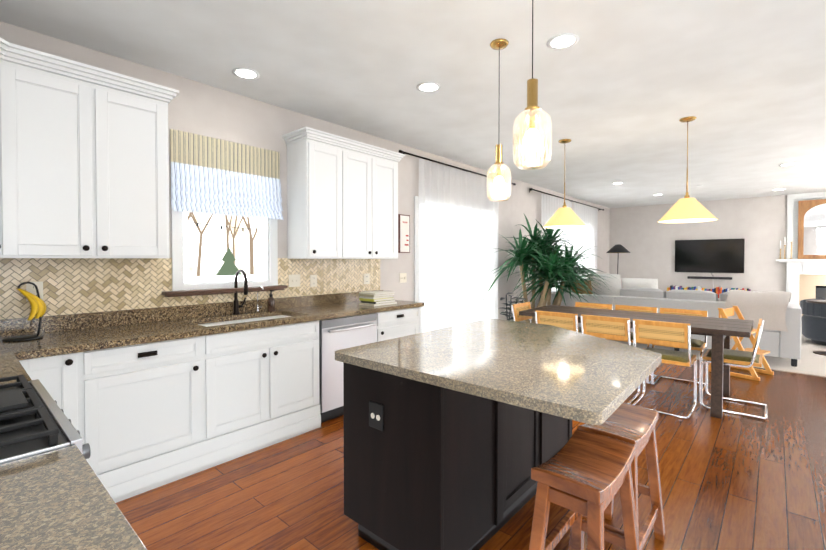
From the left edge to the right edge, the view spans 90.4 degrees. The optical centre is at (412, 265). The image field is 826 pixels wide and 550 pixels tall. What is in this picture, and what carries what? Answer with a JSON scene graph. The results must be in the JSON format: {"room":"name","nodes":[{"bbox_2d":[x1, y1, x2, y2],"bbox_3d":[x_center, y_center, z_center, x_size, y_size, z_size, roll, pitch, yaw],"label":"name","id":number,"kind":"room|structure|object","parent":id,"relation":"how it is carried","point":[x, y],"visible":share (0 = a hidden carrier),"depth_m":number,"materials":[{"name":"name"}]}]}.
{"room":"kitchen and living room","nodes":[
{"label":"kitchen and living room","id":0,"kind":"room"},
{"bbox_2d":[0,445,146,549],"bbox_3d":[-0.736,0.462,0.492,0.789,0.039,0.644,1,1,41],"label":"countertop","id":1,"kind":"structure","parent":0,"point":[56,499],"depth_m":0.74,"materials":[{"name":"beige stone"}]},
{"bbox_2d":[0,21,609,321],"bbox_3d":[1.195,-0.103,6.551,0.150,2.740,12.600,1,1,41],"label":"wall","id":2,"kind":"structure","parent":0,"point":[197,108],"depth_m":3.74,"materials":[{"name":"paint"}]},
{"bbox_2d":[0,38,27,257],"bbox_3d":[-2.359,-0.575,1.942,0.611,1.080,0.690,1,1,41],"label":"upper cabinet","id":3,"kind":"object","parent":2,"relation":"attached to","point":[13,57],"depth_m":2.18,"materials":[{"name":"white wood"}]},
{"bbox_2d":[26,282,42,300],"bbox_3d":[-2.289,0.157,2.480,0.009,0.115,0.075,1,1,41],"label":"outlet","id":4,"kind":"object","parent":2,"relation":"attached to","point":[30,288],"depth_m":2.48,"materials":[{"name":"beige plastic"}]},
{"bbox_2d":[28,50,175,257],"bbox_3d":[-2.010,-0.583,2.504,0.389,1.080,0.859,1,1,41],"label":"upper cabinet","id":5,"kind":"object","parent":2,"relation":"attached to","point":[84,164],"depth_m":2.44,"materials":[{"name":"white wood"}]},
{"bbox_2d":[0,258,379,319],"bbox_3d":[-1.586,0.120,3.287,0.007,0.360,3.660,1,1,41],"label":"tiled wall","id":6,"kind":"structure","parent":2,"relation":"attached to","point":[78,285],"depth_m":2.83,"materials":[{"name":"brown tile"}]},
{"bbox_2d":[0,290,382,337],"bbox_3d":[-1.577,0.350,3.284,0.024,0.099,3.717,1,1,41],"label":"backsplash","id":7,"kind":"structure","parent":6,"relation":"attached to","point":[157,314],"depth_m":2.91,"materials":[{"name":"brown stone"}]},
{"bbox_2d":[171,205,277,290],"bbox_3d":[-1.563,-0.314,3.413,0.168,1.015,0.860,1,1,41],"label":"window","id":8,"kind":"structure","parent":2,"relation":"in","point":[267,239],"depth_m":3.36,"materials":[{"name":"white"}]},
{"bbox_2d":[162,285,287,296],"bbox_3d":[-1.477,0.205,3.325,0.086,0.040,0.980,1,1,41],"label":"window sill","id":9,"kind":"structure","parent":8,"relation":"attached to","point":[211,291],"depth_m":3.22,"materials":[{"name":"brown wood"}]},
{"bbox_2d":[170,129,283,219],"bbox_3d":[-1.462,-0.702,3.318,0.076,0.606,0.880,1,1,41],"label":"roman shade","id":10,"kind":"object","parent":2,"relation":"attached to","point":[209,175],"visible":0.98,"depth_m":3.27,"materials":[{"name":"fabric"}]},
{"bbox_2d":[289,274,299,286],"bbox_3d":[-1.101,0.142,3.819,0.016,0.115,0.120,1,1,41],"label":"outlet","id":11,"kind":"object","parent":2,"relation":"attached to","point":[294,280],"depth_m":3.82,"materials":[{"name":"beige plastic"}]},
{"bbox_2d":[310,275,316,286],"bbox_3d":[-0.965,0.150,3.979,0.009,0.115,0.075,1,1,41],"label":"outlet","id":12,"kind":"object","parent":2,"relation":"attached to","point":[313,278],"depth_m":3.97,"materials":[{"name":"beige plastic"}]},
{"bbox_2d":[284,130,399,258],"bbox_3d":[-0.653,-0.607,4.087,0.327,1.080,1.150,1,1,41],"label":"upper cabinet","id":13,"kind":"object","parent":2,"relation":"attached to","point":[342,197],"depth_m":3.81,"materials":[{"name":"white wood"}]},
{"bbox_2d":[364,273,369,283],"bbox_3d":[-0.507,0.147,4.495,0.008,0.115,0.085,1,1,41],"label":"outlet","id":14,"kind":"object","parent":2,"relation":"attached to","point":[366,276],"depth_m":4.50,"materials":[{"name":"beige plastic"}]},
{"bbox_2d":[400,273,406,282],"bbox_3d":[-0.116,0.150,4.944,0.016,0.115,0.120,1,1,41],"label":"outlet","id":15,"kind":"object","parent":2,"relation":"attached to","point":[403,276],"depth_m":4.95,"materials":[{"name":"beige plastic"}]},
{"bbox_2d":[398,214,409,252],"bbox_3d":[-0.104,-0.379,4.943,0.022,0.460,0.185,1,1,41],"label":"framed poster","id":16,"kind":"object","parent":2,"relation":"attached to","point":[403,233],"visible":0.98,"depth_m":4.92,"materials":[{"name":"white paper"}]},
{"bbox_2d":[414,196,417,301],"bbox_3d":[0.632,0.202,5.859,0.108,2.150,1.950,1,1,41],"label":"door frame","id":17,"kind":"structure","parent":2,"relation":"attached to","point":[415,248],"depth_m":5.10,"materials":[{"name":"white wood"}]},
{"bbox_2d":[399,150,515,184],"bbox_3d":[0.754,-1.343,5.841,0.101,0.080,2.820,1,1,41],"label":"curtain rod","id":18,"kind":"object","parent":2,"relation":"attached to","point":[462,169],"depth_m":5.39,"materials":[{"name":"black metal"}]},
{"bbox_2d":[418,159,498,332],"bbox_3d":[0.721,-0.032,5.773,0.075,2.580,1.950,1,1,41],"label":"curtain","id":19,"kind":"object","parent":18,"relation":"hanging from","point":[457,231],"visible":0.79,"depth_m":5.63,"materials":[{"name":"white fabric"}]},
{"bbox_2d":[529,188,603,210],"bbox_3d":[3.449,-1.388,8.890,0.101,0.080,4.120,1,1,41],"label":"curtain rod","id":20,"kind":"object","parent":2,"relation":"attached to","point":[530,189],"depth_m":8.34,"materials":[{"name":"black metal"}]},
{"bbox_2d":[541,194,571,291],"bbox_3d":[2.899,-0.069,8.237,0.074,2.580,1.562,1,1,41],"label":"curtain","id":21,"kind":"object","parent":20,"relation":"hanging from","point":[551,205],"visible":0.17,"depth_m":8.10,"materials":[{"name":"white fabric"}]},
{"bbox_2d":[573,202,597,279],"bbox_3d":[4.013,-0.087,9.498,0.075,2.580,1.609,1,1,41],"label":"curtain","id":22,"kind":"object","parent":20,"relation":"hanging from","point":[588,217],"visible":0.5,"depth_m":9.50,"materials":[{"name":"white fabric"}]},
{"bbox_2d":[0,0,825,207],"bbox_3d":[3.687,-1.490,4.328,6.800,0.100,12.600,1,1,41],"label":"ceiling","id":23,"kind":"structure","parent":0,"point":[625,87],"depth_m":3.02,"materials":[{"name":"paint"}]},
{"bbox_2d":[232,67,259,79],"bbox_3d":[-1.235,-1.418,3.034,0.195,0.006,0.195,1,1,35],"label":"recessed light","id":24,"kind":"object","parent":23,"relation":"in","point":[244,73],"depth_m":3.03,"materials":[{"name":"white plastic"}]},
{"bbox_2d":[416,82,440,92],"bbox_3d":[0.125,-1.422,3.273,0.195,0.006,0.195,0,1,2],"label":"recessed light","id":25,"kind":"object","parent":23,"relation":"in","point":[427,87],"depth_m":3.27,"materials":[{"name":"white plastic"}]},
{"bbox_2d":[487,38,510,201],"bbox_3d":[0.548,-0.912,2.613,0.154,1.004,0.154,1,1,41],"label":"glass pendant light","id":26,"kind":"object","parent":23,"relation":"hanging from","point":[499,44],"visible":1,"depth_m":2.59,"materials":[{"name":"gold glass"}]},
{"bbox_2d":[513,0,551,169],"bbox_3d":[0.486,-0.898,1.667,0.154,1.004,0.154,1,1,41],"label":"glass pendant light","id":27,"kind":"object","parent":23,"relation":"hanging from","point":[531,137],"visible":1,"depth_m":1.65,"materials":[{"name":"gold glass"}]},
{"bbox_2d":[547,33,579,49],"bbox_3d":[0.946,-1.411,2.587,0.195,0.006,0.195,0,1,17],"label":"recessed light","id":28,"kind":"object","parent":23,"relation":"in","point":[562,41],"depth_m":2.58,"materials":[{"name":"white"}]},
{"bbox_2d":[543,139,586,227],"bbox_3d":[1.759,-0.946,4.752,0.482,0.999,0.482,1,1,41],"label":"pendant light","id":29,"kind":"object","parent":23,"relation":"hanging from","point":[565,216],"visible":1,"depth_m":4.66,"materials":[{"name":"glass"}]},
{"bbox_2d":[658,116,717,222],"bbox_3d":[2.686,-0.935,4.013,0.492,0.999,0.492,1,1,41],"label":"pendant light","id":30,"kind":"object","parent":23,"relation":"hanging from","point":[686,209],"visible":1,"depth_m":3.94,"materials":[{"name":"glass"}]},
{"bbox_2d":[779,163,796,165],"bbox_3d":[5.429,-1.461,5.938,0.195,0.006,0.195,1,1,35],"label":"recessed light","id":31,"kind":"object","parent":23,"relation":"in","point":[786,164],"depth_m":5.93,"materials":[{"name":"white"}]},
{"bbox_2d":[116,360,825,549],"bbox_3d":[1.929,1.379,2.381,6.800,0.100,7.290,1,1,41],"label":"floor","id":32,"kind":"structure","parent":0,"point":[728,481],"depth_m":2.43,"materials":[{"name":"brown wood"}]},
{"bbox_2d":[0,375,90,464],"bbox_3d":[-1.295,0.865,1.036,0.754,0.967,0.708,1,1,41],"label":"gas range","id":33,"kind":"object","parent":32,"relation":"on","point":[34,420],"visible":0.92,"depth_m":1.08,"materials":[{"name":"silver metal"}]},
{"bbox_2d":[32,350,103,477],"bbox_3d":[-2.053,0.893,2.312,0.607,0.875,0.333,1,1,41],"label":"base cabinet","id":34,"kind":"object","parent":32,"relation":"on","point":[75,381],"depth_m":2.19,"materials":[{"name":"white wood"}]},
{"bbox_2d":[0,354,31,384],"bbox_3d":[-1.866,0.447,1.490,0.706,0.041,0.646,1,1,41],"label":"countertop","id":35,"kind":"structure","parent":34,"relation":"on","point":[10,365],"depth_m":1.70,"materials":[{"name":"beige stone"}]},
{"bbox_2d":[100,334,219,501],"bbox_3d":[-1.785,0.888,2.617,0.607,0.875,0.771,1,1,41],"label":"base cabinet","id":36,"kind":"object","parent":32,"relation":"on","point":[147,399],"depth_m":2.46,"materials":[{"name":"white wood"}]},
{"bbox_2d":[0,300,423,361],"bbox_3d":[-1.349,0.423,3.084,0.633,0.041,3.717,1,1,41],"label":"countertop","id":37,"kind":"structure","parent":36,"relation":"on","point":[55,342],"depth_m":2.62,"materials":[{"name":"brown stone"}]},
{"bbox_2d":[2,282,45,341],"bbox_3d":[-2.189,0.253,2.311,0.248,0.320,0.186,1,1,41],"label":"stand","id":38,"kind":"object","parent":37,"relation":"on","point":[38,306],"visible":1,"depth_m":2.30,"materials":[{"name":"black"}]},
{"bbox_2d":[232,269,247,314],"bbox_3d":[-1.371,0.215,3.307,0.213,0.367,0.100,1,1,41],"label":"faucet","id":39,"kind":"object","parent":37,"relation":"on","point":[237,306],"visible":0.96,"depth_m":3.33,"materials":[{"name":"black metal"}]},
{"bbox_2d":[256,286,263,311],"bbox_3d":[-1.282,0.284,3.464,0.115,0.225,0.056,1,1,41],"label":"filter faucet","id":40,"kind":"object","parent":37,"relation":"on","point":[257,308],"visible":0.94,"depth_m":3.48,"materials":[{"name":"silver metal"}]},
{"bbox_2d":[267,290,274,311],"bbox_3d":[-1.218,0.304,3.525,0.072,0.182,0.064,1,1,41],"label":"soap bottle","id":41,"kind":"object","parent":37,"relation":"on","point":[271,304],"visible":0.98,"depth_m":3.50,"materials":[{"name":"orange glass"}]},
{"bbox_2d":[358,291,396,306],"bbox_3d":[-0.345,0.324,4.064,0.235,0.125,0.318,1,1,41],"label":"books","id":42,"kind":"object","parent":37,"relation":"on","point":[374,298],"visible":1,"depth_m":3.98,"materials":[{"name":"beige paper"}]},
{"bbox_2d":[200,314,320,463],"bbox_3d":[-1.304,0.880,3.160,0.607,0.875,0.983,1,1,41],"label":"base cabinet","id":43,"kind":"object","parent":32,"relation":"on","point":[270,389],"depth_m":3.00,"materials":[{"name":"white wood"}]},
{"bbox_2d":[319,313,376,422],"bbox_3d":[-0.740,0.873,3.738,0.673,0.871,0.616,1,1,41],"label":"dishwasher","id":44,"kind":"object","parent":32,"relation":"on","point":[340,333],"visible":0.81,"depth_m":3.44,"materials":[{"name":"silver metal"}]},
{"bbox_2d":[332,306,421,341],"bbox_3d":[-0.348,0.864,4.238,0.614,0.876,0.639,1,1,41],"label":"base cabinet","id":45,"kind":"object","parent":32,"relation":"on","point":[392,324],"depth_m":4.01,"materials":[{"name":"white wood"}]},
{"bbox_2d":[343,363,571,549],"bbox_3d":[0.480,0.893,2.214,0.961,0.875,1.409,1,1,41],"label":"kitchen island","id":46,"kind":"object","parent":32,"relation":"on","point":[453,435],"depth_m":1.82,"materials":[{"name":"black wood"}]},
{"bbox_2d":[335,319,661,424],"bbox_3d":[0.561,0.438,2.149,1.240,0.040,1.490,1,1,41],"label":"island countertop","id":47,"kind":"structure","parent":46,"relation":"on","point":[565,375],"depth_m":1.78,"materials":[{"name":"beige stone"}]},
{"bbox_2d":[512,302,531,322],"bbox_3d":[1.501,0.882,5.054,0.473,0.813,0.448,1,1,41],"label":"chair","id":48,"kind":"object","parent":32,"relation":"on","point":[516,308],"visible":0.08,"depth_m":5.10,"materials":[{"name":"wood"}]},
{"bbox_2d":[482,214,616,322],"bbox_3d":[2.216,0.188,6.052,1.692,2.171,3.027,1,1,41],"label":"potted plants","id":49,"kind":"object","parent":32,"relation":"on","point":[549,260],"visible":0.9,"depth_m":5.97,"materials":[{"name":"green plant"}]},
{"bbox_2d":[535,310,578,331],"bbox_3d":[1.608,0.891,4.412,0.448,0.813,0.473,1,1,41],"label":"chair","id":50,"kind":"object","parent":32,"relation":"on","point":[568,321],"visible":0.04,"depth_m":4.26,"materials":[{"name":"wood"}]},
{"bbox_2d":[529,429,639,549],"bbox_3d":[0.642,1.021,1.524,0.282,0.639,0.551,1,1,41],"label":"stool","id":51,"kind":"object","parent":32,"relation":"on","point":[580,474],"visible":1,"depth_m":1.47,"materials":[{"name":"brown wood"}]},
{"bbox_2d":[575,302,612,338],"bbox_3d":[2.151,0.882,5.027,0.448,0.813,0.473,1,1,41],"label":"chair","id":52,"kind":"object","parent":32,"relation":"on","point":[594,305],"visible":0.02,"depth_m":5.13,"materials":[{"name":"wood"}]},
{"bbox_2d":[581,314,639,403],"bbox_3d":[1.968,0.896,4.095,0.448,0.813,0.473,1,1,41],"label":"chair","id":53,"kind":"object","parent":32,"relation":"on","point":[617,328],"visible":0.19,"depth_m":3.96,"materials":[{"name":"wood"}]},
{"bbox_2d":[568,403,665,549],"bbox_3d":[0.949,1.016,1.887,0.282,0.639,0.551,1,1,41],"label":"stool","id":54,"kind":"object","parent":32,"relation":"on","point":[631,424],"visible":0.4,"depth_m":1.91,"materials":[{"name":"brown wood"}]},
{"bbox_2d":[605,305,657,384],"bbox_3d":[2.511,0.887,4.709,0.448,0.813,0.473,1,1,41],"label":"chair","id":55,"kind":"object","parent":32,"relation":"on","point":[638,309],"visible":0.25,"depth_m":4.75,"materials":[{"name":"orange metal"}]},
{"bbox_2d":[519,305,753,418],"bbox_3d":[2.276,0.916,4.368,2.060,0.765,0.877,1,1,41],"label":"dining table","id":56,"kind":"object","parent":32,"relation":"on","point":[720,331],"visible":0.73,"depth_m":3.88,"materials":[{"name":"brown wood"}]},
{"bbox_2d":[632,319,696,419],"bbox_3d":[2.320,0.901,3.783,0.448,0.813,0.473,1,1,41],"label":"chair","id":57,"kind":"object","parent":32,"relation":"on","point":[674,334],"visible":0.73,"depth_m":3.65,"materials":[{"name":"wood"}]},
{"bbox_2d":[651,308,707,392],"bbox_3d":[2.863,0.891,4.398,0.448,0.813,0.473,1,1,41],"label":"chair","id":58,"kind":"object","parent":32,"relation":"on","point":[699,345],"visible":0.48,"depth_m":4.39,"materials":[{"name":"wood"}]},
{"bbox_2d":[611,326,825,376],"bbox_3d":[6.101,1.303,7.101,6.800,0.112,5.310,1,1,41],"label":"floor carpet","id":59,"kind":"object","parent":32,"relation":"on","point":[809,362],"depth_m":5.53,"materials":[{"name":"beige carpet"}]},
{"bbox_2d":[606,244,630,273],"bbox_3d":[4.965,0.350,9.926,0.540,1.707,0.540,1,1,41],"label":"floor lamp","id":60,"kind":"object","parent":59,"relation":"on","point":[618,248],"visible":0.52,"depth_m":9.79,"materials":[{"name":"black metal"}]},
{"bbox_2d":[546,273,801,366],"bbox_3d":[4.403,0.693,7.119,3.320,1.105,2.558,1,1,41],"label":"sectional sofa","id":61,"kind":"object","parent":59,"relation":"on","point":[779,313],"visible":0.6,"depth_m":5.67,"materials":[{"name":"grey fabric"}]},
{"bbox_2d":[667,285,750,299],"bbox_3d":[6.839,0.852,9.554,1.650,0.715,0.314,1,1,41],"label":"bookshelf","id":62,"kind":"object","parent":59,"relation":"on","point":[718,290],"visible":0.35,"depth_m":9.41,"materials":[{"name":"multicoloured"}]},
{"bbox_2d":[800,298,825,344],"bbox_3d":[6.752,0.875,6.473,0.938,0.760,0.919,1,1,41],"label":"armchair","id":63,"kind":"object","parent":59,"relation":"on","point":[813,321],"visible":0.85,"depth_m":6.45,"materials":[{"name":"black fabric"}]},
{"bbox_2d":[806,299,825,355],"bbox_3d":[5.913,0.886,5.826,0.480,0.757,0.480,1,1,41],"label":"side table","id":64,"kind":"object","parent":59,"relation":"on","point":[815,301],"visible":1,"depth_m":5.85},
{"bbox_2d":[699,319,767,419],"bbox_3d":[2.955,0.901,3.769,0.473,0.813,0.448,1,1,41],"label":"chair","id":65,"kind":"object","parent":32,"relation":"on","point":[744,359],"visible":0.94,"depth_m":3.65,"materials":[{"name":"silver metal"}]},
{"bbox_2d":[708,306,773,380],"bbox_3d":[3.923,0.900,4.911,0.464,0.780,0.510,-1,1,-34],"label":"wood chair","id":66,"kind":"object","parent":32,"relation":"on","point":[725,313],"visible":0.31,"depth_m":4.87,"materials":[{"name":"brown wood"}]},
{"bbox_2d":[609,195,786,300],"bbox_3d":[7.809,-0.140,9.013,6.500,2.740,0.150,1,1,41],"label":"wall","id":67,"kind":"structure","parent":0,"point":[643,236],"depth_m":9.63,"materials":[{"name":"paint"}]},
{"bbox_2d":[675,238,744,288],"bbox_3d":[6.933,0.131,9.634,1.330,1.480,0.083,1,1,41],"label":"wall-mounted tv","id":68,"kind":"object","parent":67,"relation":"attached to","point":[711,256],"visible":0.88,"depth_m":9.59,"materials":[{"name":"black plastic"}]},
{"bbox_2d":[776,192,825,325],"bbox_3d":[8.553,-0.123,7.953,2.260,2.738,0.450,1,1,41],"label":"fireplace","id":69,"kind":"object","parent":67,"relation":"attached to","point":[805,278],"depth_m":8.58,"materials":[{"name":"white painted wood"}]},
{"bbox_2d":[780,237,785,258],"bbox_3d":[7.856,-0.368,8.708,0.130,0.470,0.060,1,1,41],"label":"candlestick","id":70,"kind":"object","parent":69,"relation":"on","point":[784,250],"depth_m":8.69,"materials":[{"name":"white wax"}]},
{"bbox_2d":[798,199,825,258],"bbox_3d":[8.392,-0.735,8.252,0.930,1.212,0.035,1,1,41],"label":"arched mirror","id":71,"kind":"object","parent":69,"relation":"on","point":[811,229],"visible":1,"depth_m":8.42,"materials":[{"name":"brown wood"}]},
{"label":"outside","id":72,"kind":"structure","parent":0,"visible":0},
{"bbox_2d":[187,212,257,276],"bbox_3d":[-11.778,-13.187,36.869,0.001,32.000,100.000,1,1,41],"label":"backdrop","id":73,"kind":"structure","parent":72,"point":[214,245],"depth_m":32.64,"materials":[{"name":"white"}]},
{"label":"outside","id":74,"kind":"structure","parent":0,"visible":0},
{"bbox_2d":[187,221,249,230],"bbox_3d":[-2.597,-0.610,6.518,0.024,0.153,3.650,1,1,32],"label":"string lights","id":75,"kind":"object","parent":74,"point":[221,226],"visible":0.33,"depth_m":6.10,"materials":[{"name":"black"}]},
{"bbox_2d":[187,212,256,276],"bbox_3d":[-7.070,-2.547,17.071,15.116,7.812,11.771,1,1,41],"label":"trees","id":76,"kind":"object","parent":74,"point":[228,267],"visible":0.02,"depth_m":16.02,"materials":[{"name":"green plant"}]}
]}

